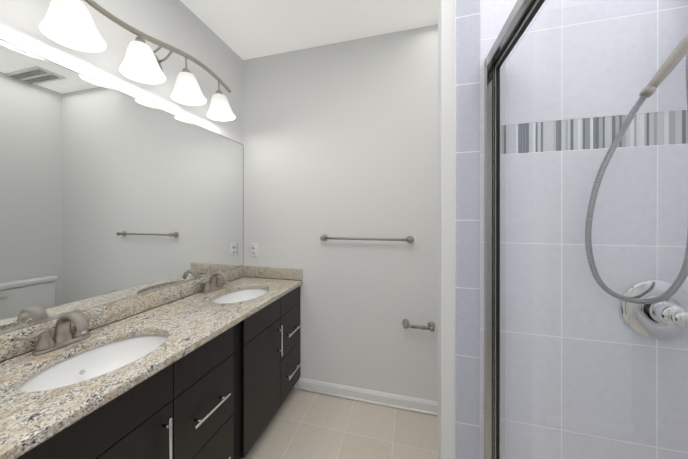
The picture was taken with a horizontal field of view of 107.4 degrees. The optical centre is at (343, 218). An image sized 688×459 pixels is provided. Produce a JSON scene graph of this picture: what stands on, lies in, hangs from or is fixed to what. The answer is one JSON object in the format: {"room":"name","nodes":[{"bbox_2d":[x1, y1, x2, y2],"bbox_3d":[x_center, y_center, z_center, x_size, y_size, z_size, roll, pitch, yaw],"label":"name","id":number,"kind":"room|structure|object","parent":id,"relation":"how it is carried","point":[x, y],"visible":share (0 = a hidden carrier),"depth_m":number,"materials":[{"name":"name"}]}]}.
{"room":"bathroom","nodes":[
{"label":"bathroom","id":0,"kind":"room"},
{"bbox_2d":[0,0,242,143],"bbox_3d":[-1.294,0.007,0.763,0.100,2.740,3.155,0,0,15],"label":"wall","id":1,"kind":"structure","parent":0,"point":[178,24],"depth_m":1.42,"materials":[{"name":"grey paint"}]},
{"bbox_2d":[0,39,243,334],"bbox_3d":[-1.075,-0.115,1.372,0.010,1.039,1.646,0,0,15],"label":"mirror","id":2,"kind":"object","parent":1,"relation":"attached to","point":[108,194],"visible":1,"depth_m":1.16,"materials":[{"name":"silver mirror"}]},
{"bbox_2d":[0,266,243,361],"bbox_3d":[-1.066,0.451,1.374,0.020,0.090,1.652,0,0,15],"label":"backsplash","id":3,"kind":"structure","parent":1,"relation":"attached to","point":[125,308],"depth_m":1.29,"materials":[{"name":"beige stone"}]},
{"bbox_2d":[39,0,235,120],"bbox_3d":[-0.966,-0.834,1.353,0.230,0.288,1.020,0,0,15],"label":"vanity light","id":4,"kind":"object","parent":1,"relation":"attached to","point":[69,24],"visible":1,"depth_m":1.18,"materials":[{"name":"white glass"}]},
{"bbox_2d":[180,0,437,59],"bbox_3d":[-0.003,-1.413,0.418,2.770,0.100,3.155,0,0,15],"label":"ceiling","id":5,"kind":"structure","parent":0,"point":[246,29],"depth_m":1.74,"materials":[{"name":"white paint"}]},
{"bbox_2d":[241,387,437,458],"bbox_3d":[-0.003,1.427,0.423,2.770,0.100,3.155,0,0,15],"label":"floor","id":6,"kind":"structure","parent":0,"point":[301,424],"depth_m":1.62,"materials":[{"name":"tile"}]},
{"bbox_2d":[4,282,302,458],"bbox_3d":[-0.798,0.951,1.305,0.573,0.850,1.650,0,0,15],"label":"bathroom vanity","id":7,"kind":"object","parent":6,"relation":"on","point":[206,367],"depth_m":1.08,"materials":[{"name":"black wood"}]},
{"bbox_2d":[0,278,299,458],"bbox_3d":[-0.808,0.511,1.306,0.554,0.030,1.652,0,0,15],"label":"countertop","id":8,"kind":"structure","parent":7,"relation":"on","point":[24,418],"depth_m":0.89,"materials":[{"name":"beige stone"}]},
{"bbox_2d":[8,310,107,357],"bbox_3d":[-1.059,0.429,0.983,0.155,0.136,0.260,0,0,15],"label":"faucet","id":9,"kind":"object","parent":8,"relation":"on","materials":[{"name":"silver metal"}]},
{"bbox_2d":[0,326,179,397],"bbox_3d":[-0.883,0.596,0.937,0.367,0.162,0.488,0,0,15],"label":"sink","id":10,"kind":"object","parent":8,"relation":"in","point":[56,378],"depth_m":1.00,"materials":[{"name":"white ceramic"}]},
{"bbox_2d":[196,270,231,293],"bbox_3d":[-0.860,0.428,1.735,0.155,0.136,0.260,0,0,15],"label":"faucet","id":11,"kind":"object","parent":8,"relation":"on","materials":[{"name":"silver metal"}]},
{"bbox_2d":[204,286,275,305],"bbox_3d":[-0.684,0.595,1.689,0.367,0.162,0.488,0,0,15],"label":"sink","id":12,"kind":"object","parent":8,"relation":"in","point":[242,294],"depth_m":1.84,"materials":[{"name":"white ceramic"}]},
{"bbox_2d":[243,24,437,401],"bbox_3d":[0.436,0.005,1.884,2.670,2.740,0.100,0,0,15],"label":"wall","id":13,"kind":"structure","parent":0,"point":[340,139],"depth_m":1.93,"materials":[{"name":"grey paint"}]},
{"bbox_2d":[251,243,257,256],"bbox_3d":[-0.763,0.265,2.146,0.070,0.114,0.008,0,0,15],"label":"outlet","id":14,"kind":"object","parent":13,"relation":"attached to","point":[254,249],"visible":1,"depth_m":2.14,"materials":[{"name":"white plastic"}]},
{"bbox_2d":[244,266,302,281],"bbox_3d":[-0.591,0.450,2.092,0.530,0.090,0.020,0,0,15],"label":"backsplash","id":15,"kind":"structure","parent":13,"relation":"attached to","point":[249,271],"depth_m":2.08,"materials":[{"name":"beige stone"}]},
{"bbox_2d":[320,234,413,242],"bbox_3d":[0.154,0.150,1.872,0.704,0.054,0.068,0,0,15],"label":"towel bar","id":16,"kind":"object","parent":13,"relation":"attached to","point":[325,237],"visible":1,"depth_m":1.84,"materials":[{"name":"silver metal"}]},
{"bbox_2d":[299,378,437,415],"bbox_3d":[0.501,1.332,1.806,1.783,0.089,0.023,0,0,15],"label":"baseboard","id":17,"kind":"structure","parent":13,"relation":"attached to","point":[424,406],"depth_m":1.86,"materials":[{"name":"white paint"}]},
{"bbox_2d":[402,319,434,331],"bbox_3d":[0.522,0.753,1.770,0.225,0.050,0.078,0,0,15],"label":"paper holder","id":18,"kind":"object","parent":13,"relation":"attached to","point":[430,327],"visible":1,"depth_m":1.75,"materials":[{"name":"silver metal"}]},
{"bbox_2d":[438,0,454,458],"bbox_3d":[0.762,0.007,0.880,0.808,2.740,0.115,0,0,15],"label":"wall","id":19,"kind":"structure","parent":0,"point":[446,229],"depth_m":0.92,"materials":[{"name":"grey paint"}]},
{"bbox_2d":[455,0,479,458],"bbox_3d":[0.438,0.007,0.900,0.080,2.740,0.012,0,0,15],"label":"wall","id":20,"kind":"structure","parent":19,"relation":"attached to","point":[467,229],"depth_m":0.89,"materials":[{"name":"tile"}]},
{"bbox_2d":[480,0,687,458],"bbox_3d":[0.932,0.007,0.770,0.941,2.740,0.010,0,0,15],"label":"shower wall tile","id":21,"kind":"structure","parent":19,"relation":"attached to","point":[494,14],"depth_m":0.81,"materials":[{"name":"tile"}]},
{"bbox_2d":[585,33,687,303],"bbox_3d":[0.882,-0.233,0.708,0.326,0.960,0.135,0,0,15],"label":"shower hose","id":22,"kind":"object","parent":21,"relation":"attached to","point":[677,57],"depth_m":0.72,"materials":[{"name":"silver metal"}]},
{"bbox_2d":[619,279,687,339],"bbox_3d":[0.940,0.273,0.708,0.203,0.180,0.106,0,0,15],"label":"shower valve","id":23,"kind":"object","parent":21,"relation":"attached to","point":[678,311],"depth_m":0.75,"materials":[{"name":"silver metal"}]},
{"bbox_2d":[484,0,687,458],"bbox_3d":[0.289,0.364,-0.120,0.128,1.828,2.041,0,0,15],"label":"shower door","id":24,"kind":"object","parent":19,"relation":"attached to","point":[520,18],"visible":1,"depth_m":0.72,"materials":[{"name":"clear glass"}]}
]}

